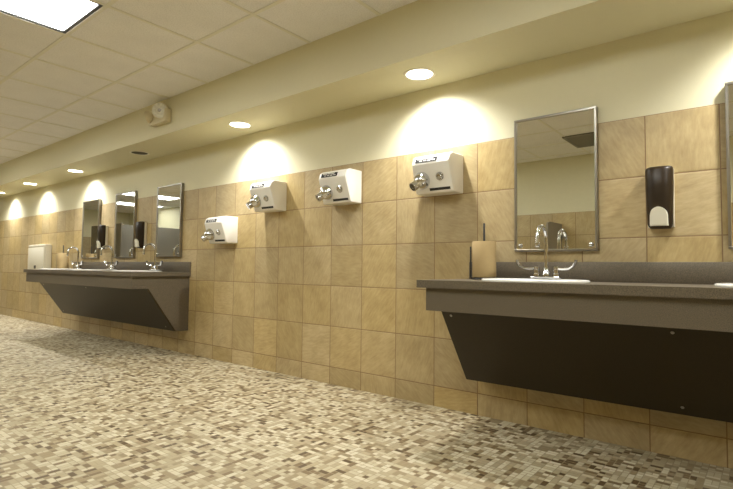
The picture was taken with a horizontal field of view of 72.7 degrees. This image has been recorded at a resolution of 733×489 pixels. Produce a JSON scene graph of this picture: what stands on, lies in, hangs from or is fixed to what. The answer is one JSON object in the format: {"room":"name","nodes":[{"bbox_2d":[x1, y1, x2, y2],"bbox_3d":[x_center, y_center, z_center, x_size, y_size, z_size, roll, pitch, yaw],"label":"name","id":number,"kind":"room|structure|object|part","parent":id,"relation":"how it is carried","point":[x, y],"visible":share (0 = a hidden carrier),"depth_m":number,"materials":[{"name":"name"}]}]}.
{"room":"public restroom","nodes":[
{"label":"public restroom","id":0,"kind":"room"},
{"bbox_2d":[0,0,416,162],"bbox_3d":[-4.301,-1.400,4.304,17.200,0.020,3.798,-2,-4,39],"label":"ceiling","id":1,"kind":"structure","parent":0,"point":[253,40],"depth_m":3.60,"materials":[{"name":"tile"}]},
{"bbox_2d":[0,0,102,33],"bbox_3d":[-2.161,-1.497,2.699,0.600,0.105,1.190,-2,-4,39],"label":"ceiling light panel","id":2,"kind":"object","parent":1,"relation":"attached to","point":[62,16],"visible":0.96,"depth_m":3.06,"materials":[{"name":"white plastic"}]},
{"bbox_2d":[0,0,381,163],"bbox_3d":[-4.337,-1.391,4.260,17.200,0.004,3.685,-2,-4,39],"label":"grid","id":3,"kind":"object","parent":1,"relation":"attached to","point":[108,5],"depth_m":3.58,"materials":[{"name":"paint"}]},
{"bbox_2d":[0,10,732,468],"bbox_3d":[-2.858,-0.149,6.040,17.440,2.680,0.120,-2,-4,39],"label":"wall","id":4,"kind":"structure","parent":0,"point":[314,290],"depth_m":3.41,"materials":[{"name":"tile"}]},
{"bbox_2d":[28,244,51,268],"bbox_3d":[-5.008,0.219,7.618,0.690,0.430,0.107,-2,-4,39],"label":"dispenser","id":5,"kind":"object","parent":4,"relation":"attached to","point":[39,256],"visible":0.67,"depth_m":7.47,"materials":[{"name":"white plastic"}]},
{"bbox_2d":[67,169,83,172],"bbox_3d":[-3.759,-0.998,6.437,0.202,0.105,0.202,-2,-4,39],"label":"recessed light","id":6,"kind":"object","parent":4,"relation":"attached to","point":[69,170],"visible":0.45,"depth_m":6.49,"materials":[{"name":"white glass"}]},
{"bbox_2d":[81,199,100,258],"bbox_3d":[-3.644,-0.200,6.582,0.500,0.770,0.033,-2,-4,39],"label":"wall mirror","id":7,"kind":"object","parent":4,"relation":"attached to","point":[91,216],"visible":0.99,"depth_m":6.57,"materials":[{"name":"metal"}]},
{"bbox_2d":[96,225,107,248],"bbox_3d":[-3.343,-0.093,6.283,0.116,0.302,0.109,-2,-4,39],"label":"soap dispenser","id":8,"kind":"object","parent":4,"relation":"attached to","point":[102,231],"visible":0.95,"depth_m":6.25,"materials":[{"name":"plastic"}]},
{"bbox_3d":[-3.318,-0.093,6.314,0.112,0.289,0.030,-2,-4,39],"label":"wall plate","id":9,"kind":"part","parent":8,"relation":"part of","materials":[{"name":"white plastic"}]},
{"bbox_2d":[23,262,190,330],"bbox_3d":[-3.105,0.542,5.730,2.898,0.694,0.609,-2,-4,39],"label":"vanity","id":10,"kind":"object","parent":4,"relation":"attached to","point":[160,300],"visible":0.87,"depth_m":5.20,"materials":[{"name":"grey laminate"}]},
{"bbox_2d":[23,269,190,275],"bbox_3d":[-3.103,0.320,5.741,2.898,0.040,0.609,-2,-4,39],"label":"countertop","id":11,"kind":"structure","parent":10,"relation":"on","point":[109,273],"depth_m":4.98,"materials":[{"name":"grey stone"}]},
{"bbox_2d":[40,268,70,269],"bbox_3d":[-3.902,0.386,6.370,0.528,0.154,0.468,-2,-4,39],"label":"sink","id":12,"kind":"object","parent":11,"relation":"in","point":[40,268],"visible":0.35,"depth_m":6.17,"materials":[{"name":"white ceramic"}]},
{"bbox_2d":[66,247,82,268],"bbox_3d":[-3.817,0.171,6.484,0.326,0.288,0.167,-2,-4,39],"label":"faucet","id":13,"kind":"object","parent":11,"relation":"on","point":[77,266],"visible":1,"depth_m":6.50,"materials":[{"name":"silver metal"}]},
{"bbox_3d":[-3.820,0.145,6.480,0.021,0.236,0.148,-2,-4,39],"label":"spout","id":14,"kind":"part","parent":13,"relation":"part of","materials":[{"name":"silver metal"}]},
{"bbox_2d":[71,269,114,270],"bbox_3d":[-3.149,0.365,5.760,0.528,0.154,0.468,-2,-4,39],"label":"sink","id":15,"kind":"object","parent":11,"relation":"in","point":[71,269],"visible":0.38,"depth_m":5.57,"materials":[{"name":"white ceramic"}]},
{"bbox_2d":[100,245,117,268],"bbox_3d":[-3.055,0.149,5.867,0.326,0.288,0.167,-2,-4,39],"label":"faucet","id":16,"kind":"object","parent":11,"relation":"on","point":[110,266],"visible":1,"depth_m":5.89,"materials":[{"name":"silver metal"}]},
{"bbox_3d":[-3.059,0.123,5.863,0.021,0.236,0.148,-2,-4,39],"label":"spout","id":17,"kind":"part","parent":16,"relation":"part of","materials":[{"name":"silver metal"}]},
{"bbox_2d":[111,270,161,271],"bbox_3d":[-2.365,0.343,5.124,0.528,0.154,0.468,-2,-4,39],"label":"sink","id":18,"kind":"object","parent":11,"relation":"in","point":[111,270],"visible":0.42,"depth_m":4.92,"materials":[{"name":"white ceramic"}]},
{"bbox_2d":[142,243,162,269],"bbox_3d":[-2.275,0.127,5.234,0.326,0.288,0.167,-2,-4,39],"label":"faucet","id":19,"kind":"object","parent":11,"relation":"on","point":[154,266],"visible":1,"depth_m":5.25,"materials":[{"name":"silver metal"}]},
{"bbox_3d":[-2.279,0.101,5.230,0.021,0.236,0.148,-2,-4,39],"label":"spout","id":20,"kind":"part","parent":19,"relation":"part of","materials":[{"name":"silver metal"}]},
{"bbox_3d":[-3.084,0.671,5.722,2.815,0.426,0.314,-2,-4,39],"label":"access panel","id":21,"kind":"part","parent":10,"relation":"part of","materials":[{"name":"laminate"}]},
{"bbox_3d":[-1.992,0.584,4.850,0.018,0.550,0.567,-2,-4,39],"label":"panel","id":22,"kind":"part","parent":10,"relation":"part of","materials":[{"name":"grey laminate"}]},
{"bbox_3d":[-4.058,0.170,6.662,0.144,0.327,0.144,-2,-4,39],"label":"paper towel holder","id":23,"kind":"object","parent":10,"relation":"on","visible":0},
{"bbox_2d":[57,253,68,267],"bbox_3d":[-4.059,0.217,6.660,0.136,0.206,0.136,-2,-4,39],"label":"paper towel roll","id":24,"kind":"object","parent":23,"relation":"on","point":[62,259],"visible":0.9,"depth_m":6.60,"materials":[{"name":"brown paper"}]},
{"bbox_2d":[114,191,136,257],"bbox_3d":[-2.897,-0.233,5.976,0.495,0.789,0.033,-2,-4,39],"label":"wall mirror","id":25,"kind":"object","parent":4,"relation":"attached to","point":[126,202],"visible":0.98,"depth_m":5.96,"materials":[{"name":"metal"}]},
{"bbox_2d":[73,262,190,271],"bbox_3d":[-2.917,0.261,5.972,2.898,0.104,0.021,-2,-4,39],"label":"backsplash","id":26,"kind":"structure","parent":4,"relation":"attached to","point":[166,266],"depth_m":5.69,"materials":[{"name":"grey stone"}]},
{"bbox_2d":[129,151,149,154],"bbox_3d":[-2.446,-1.035,5.372,0.202,0.105,0.202,-2,-4,39],"label":"recessed light","id":27,"kind":"object","parent":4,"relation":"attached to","point":[131,152],"visible":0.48,"depth_m":5.43,"materials":[{"name":"grey metal"}]},
{"bbox_2d":[134,221,146,247],"bbox_3d":[-2.578,-0.110,5.663,0.116,0.302,0.109,-2,-4,39],"label":"soap dispenser","id":28,"kind":"object","parent":4,"relation":"attached to","point":[140,240],"visible":0.97,"depth_m":5.63,"materials":[{"name":"plastic"}]},
{"bbox_3d":[-2.602,-0.018,5.630,0.078,0.090,0.037,-2,-4,39],"label":"push lever","id":29,"kind":"part","parent":28,"relation":"part of","materials":[{"name":"beige plastic"}]},
{"bbox_3d":[-2.553,-0.110,5.693,0.112,0.289,0.030,-2,-4,39],"label":"wall plate","id":30,"kind":"part","parent":28,"relation":"part of","materials":[{"name":"white plastic"}]},
{"bbox_2d":[144,102,170,126],"bbox_3d":[-1.944,-1.202,4.598,0.326,0.178,0.127,-2,-4,39],"label":"emergency light","id":31,"kind":"object","parent":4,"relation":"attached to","point":[160,114],"visible":1,"depth_m":4.52,"materials":[{"name":"beige plastic"}]},
{"bbox_2d":[155,183,183,256],"bbox_3d":[-2.121,-0.253,5.347,0.493,0.774,0.033,-2,-4,39],"label":"wall mirror","id":32,"kind":"object","parent":4,"relation":"attached to","point":[169,215],"visible":0.98,"depth_m":5.33,"materials":[{"name":"metal"}]},
{"bbox_2d":[201,216,237,243],"bbox_3d":[-1.373,-0.134,4.606,0.282,0.245,0.230,-2,-4,39],"label":"dryer","id":33,"kind":"object","parent":4,"relation":"attached to","point":[222,229],"visible":1,"depth_m":4.57,"materials":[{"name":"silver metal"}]},
{"bbox_2d":[201,235,207,241],"bbox_3d":[-1.491,-0.066,4.607,0.087,0.086,0.066,2,-3,-23],"label":"outlet","id":34,"kind":"object","parent":33,"relation":"attached to","point":[204,238],"depth_m":4.58,"materials":[{"name":"silver metal"}]},
{"bbox_2d":[228,121,251,127],"bbox_3d":[-1.083,-1.073,4.268,0.202,0.105,0.202,-2,-4,39],"label":"recessed light","id":35,"kind":"object","parent":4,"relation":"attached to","point":[237,124],"visible":0.51,"depth_m":4.33,"materials":[{"name":"white glass"}]},
{"bbox_2d":[246,180,286,212],"bbox_3d":[-0.857,-0.406,4.203,0.282,0.245,0.230,-2,-4,39],"label":"dryer","id":36,"kind":"object","parent":4,"relation":"attached to","point":[269,196],"visible":1,"depth_m":4.17,"materials":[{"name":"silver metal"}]},
{"bbox_2d":[246,201,253,208],"bbox_3d":[-0.975,-0.339,4.204,0.087,0.086,0.066,2,-3,-23],"label":"outlet","id":37,"kind":"object","parent":36,"relation":"attached to","point":[250,204],"depth_m":4.17,"materials":[{"name":"silver metal"}]},
{"bbox_2d":[315,168,361,205],"bbox_3d":[-0.219,-0.426,3.685,0.282,0.245,0.230,-2,-4,39],"label":"dryer","id":38,"kind":"object","parent":4,"relation":"attached to","point":[338,187],"visible":1,"depth_m":3.65,"materials":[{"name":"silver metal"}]},
{"bbox_2d":[315,192,323,201],"bbox_3d":[-0.337,-0.358,3.686,0.087,0.086,0.066,2,-3,-23],"label":"outlet","id":39,"kind":"object","parent":38,"relation":"attached to","point":[320,196],"depth_m":3.66,"materials":[{"name":"silver metal"}]},
{"bbox_3d":[-0.275,-0.512,3.667,0.160,0.031,0.014,-2,-4,39],"label":"instruction plate","id":40,"kind":"part","parent":38,"relation":"part of","materials":[{"name":"silver metal"}]},
{"bbox_2d":[0,0,732,197],"bbox_3d":[-3.030,-1.160,5.864,17.200,0.380,0.469,-2,-4,39],"label":"soffit","id":41,"kind":"structure","parent":4,"relation":"attached to","point":[366,62],"depth_m":3.22,"materials":[{"name":"beige paint"}]},
{"bbox_2d":[403,68,435,80],"bbox_3d":[0.332,-1.113,3.120,0.202,0.105,0.202,-2,-4,39],"label":"recessed light","id":42,"kind":"object","parent":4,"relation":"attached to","point":[416,74],"visible":0.46,"depth_m":3.19,"materials":[{"name":"white glass"}]},
{"bbox_2d":[409,152,462,196],"bbox_3d":[0.431,-0.448,3.158,0.282,0.245,0.230,-2,-4,39],"label":"dryer","id":43,"kind":"object","parent":4,"relation":"attached to","point":[441,174],"visible":1,"depth_m":3.12,"materials":[{"name":"white metal"}]},
{"bbox_2d":[409,180,419,190],"bbox_3d":[0.313,-0.380,3.159,0.087,0.086,0.066,2,-3,-23],"label":"outlet","id":44,"kind":"object","parent":43,"relation":"attached to","point":[414,185],"depth_m":3.13,"materials":[{"name":"silver metal"}]},
{"bbox_3d":[0.375,-0.533,3.140,0.160,0.031,0.014,-2,-4,39],"label":"instruction plate","id":45,"kind":"part","parent":43,"relation":"part of","materials":[{"name":"silver metal"}]},
{"bbox_2d":[514,106,598,251],"bbox_3d":[1.047,-0.347,2.779,0.454,0.771,0.033,-2,-4,39],"label":"wall mirror","id":46,"kind":"object","parent":4,"relation":"attached to","point":[556,187],"visible":1,"depth_m":2.76,"materials":[{"name":"metal"}]},
{"bbox_2d":[416,262,732,422],"bbox_3d":[1.617,0.409,1.901,3.000,0.694,0.609,-2,-4,39],"label":"vanity","id":47,"kind":"object","parent":4,"relation":"attached to","point":[658,336],"visible":0.87,"depth_m":2.29,"materials":[{"name":"grey laminate"}]},
{"bbox_2d":[416,279,732,299],"bbox_3d":[1.620,0.186,1.912,3.000,0.040,0.609,-2,-4,39],"label":"countertop","id":48,"kind":"structure","parent":47,"relation":"on","point":[706,291],"depth_m":2.11,"materials":[{"name":"grey stone"}]},
{"bbox_2d":[470,223,486,279],"bbox_3d":[0.680,0.039,2.878,0.144,0.327,0.144,-2,-4,39],"label":"paper towel holder","id":49,"kind":"object","parent":48,"relation":"on","point":[471,277],"visible":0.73,"depth_m":2.87,"materials":[{"name":"black metal"}]},
{"bbox_3d":[0.618,0.106,2.875,0.044,0.189,0.010,1,-3,0],"label":"arm","id":50,"kind":"part","parent":49,"relation":"part of","materials":[{"name":"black metal"}]},
{"bbox_2d":[472,241,495,277],"bbox_3d":[0.679,0.086,2.876,0.136,0.206,0.136,-2,-4,39],"label":"paper towel roll","id":51,"kind":"object","parent":49,"relation":"on","point":[483,252],"visible":0.9,"depth_m":2.82,"materials":[{"name":"brown paper"}]},
{"bbox_3d":[0.680,0.034,2.878,0.012,0.317,0.012,-2,-4,39],"label":"post","id":52,"kind":"part","parent":49,"relation":"part of","materials":[{"name":"black metal"}]},
{"bbox_2d":[481,278,589,282],"bbox_3d":[0.847,0.252,2.520,0.528,0.154,0.468,-2,-4,39],"label":"sink","id":53,"kind":"object","parent":48,"relation":"in","point":[536,280],"visible":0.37,"depth_m":2.35,"materials":[{"name":"white ceramic"}]},
{"bbox_2d":[516,224,577,278],"bbox_3d":[0.930,0.037,2.635,0.326,0.288,0.167,-2,-4,39],"label":"faucet","id":54,"kind":"object","parent":48,"relation":"on","point":[546,273],"visible":1,"depth_m":2.66,"materials":[{"name":"silver metal"}]},
{"bbox_3d":[0.877,0.112,2.745,0.106,0.056,0.029,-1,-3,31],"label":"blade","id":55,"kind":"part","parent":54,"relation":"part of","materials":[{"name":"silver metal"}]},
{"bbox_3d":[0.925,0.145,2.708,0.038,0.052,0.038,-2,-4,39],"label":"handle","id":56,"kind":"part","parent":54,"relation":"part of","materials":[{"name":"silver metal"}]},
{"bbox_3d":[0.926,0.011,2.632,0.021,0.236,0.148,-2,-4,39],"label":"spout","id":57,"kind":"part","parent":54,"relation":"part of","materials":[{"name":"silver metal"}]},
{"bbox_3d":[0.965,0.177,2.673,0.156,0.013,0.052,-2,-4,39],"label":"plate","id":58,"kind":"part","parent":54,"relation":"part of","materials":[{"name":"silver metal"}]},
{"bbox_3d":[1.006,0.143,2.642,0.038,0.052,0.038,-2,-4,39],"label":"handle","id":59,"kind":"part","parent":54,"relation":"part of","materials":[{"name":"silver metal"}]},
{"bbox_3d":[1.051,0.107,2.604,0.029,0.056,0.106,3,-4,-42],"label":"blade","id":60,"kind":"part","parent":54,"relation":"part of","materials":[{"name":"silver metal"}]},
{"bbox_2d":[714,283,732,286],"bbox_3d":[1.635,0.230,1.881,0.528,0.154,0.468,-2,-4,39],"label":"sink","id":61,"kind":"object","parent":48,"relation":"in","point":[716,284],"visible":0.98,"depth_m":1.95,"materials":[{"name":"white ceramic"}]},
{"bbox_3d":[1.624,0.538,1.905,2.900,0.426,0.314,-2,-4,39],"label":"access panel","id":62,"kind":"part","parent":47,"relation":"part of","materials":[{"name":"laminate"}]},
{"bbox_2d":[469,262,732,284],"bbox_3d":[1.806,0.128,2.143,3.000,0.104,0.021,-2,-4,39],"label":"backsplash","id":63,"kind":"structure","parent":4,"relation":"attached to","point":[711,273],"depth_m":2.50,"materials":[{"name":"grey stone"}]},
{"bbox_2d":[645,165,674,228],"bbox_3d":[1.423,-0.228,2.419,0.116,0.302,0.109,-2,-4,39],"label":"soap dispenser","id":64,"kind":"object","parent":4,"relation":"attached to","point":[659,180],"visible":1,"depth_m":2.39,"materials":[{"name":"plastic"}]},
{"bbox_3d":[1.399,-0.135,2.386,0.078,0.090,0.037,-2,-4,39],"label":"push lever","id":65,"kind":"part","parent":64,"relation":"part of","materials":[{"name":"beige plastic"}]},
{"bbox_2d":[725,81,732,248],"bbox_3d":[1.828,-0.367,2.146,0.448,0.768,0.033,-2,-4,39],"label":"wall mirror","id":66,"kind":"object","parent":4,"relation":"attached to","point":[728,85],"visible":1,"depth_m":2.27,"materials":[{"name":"metal"}]},
{"bbox_3d":[1.831,-0.367,2.150,0.424,0.744,0.018,-2,-4,39],"label":"glass","id":67,"kind":"part","parent":66,"relation":"part of","materials":[{"name":"silver mirror"}]},
{"bbox_2d":[0,314,732,488],"bbox_3d":[-4.218,1.069,4.321,17.200,0.050,4.150,-2,-4,39],"label":"floor","id":68,"kind":"structure","parent":0,"point":[79,409],"depth_m":2.61,"materials":[{"name":"tile"}]}
]}

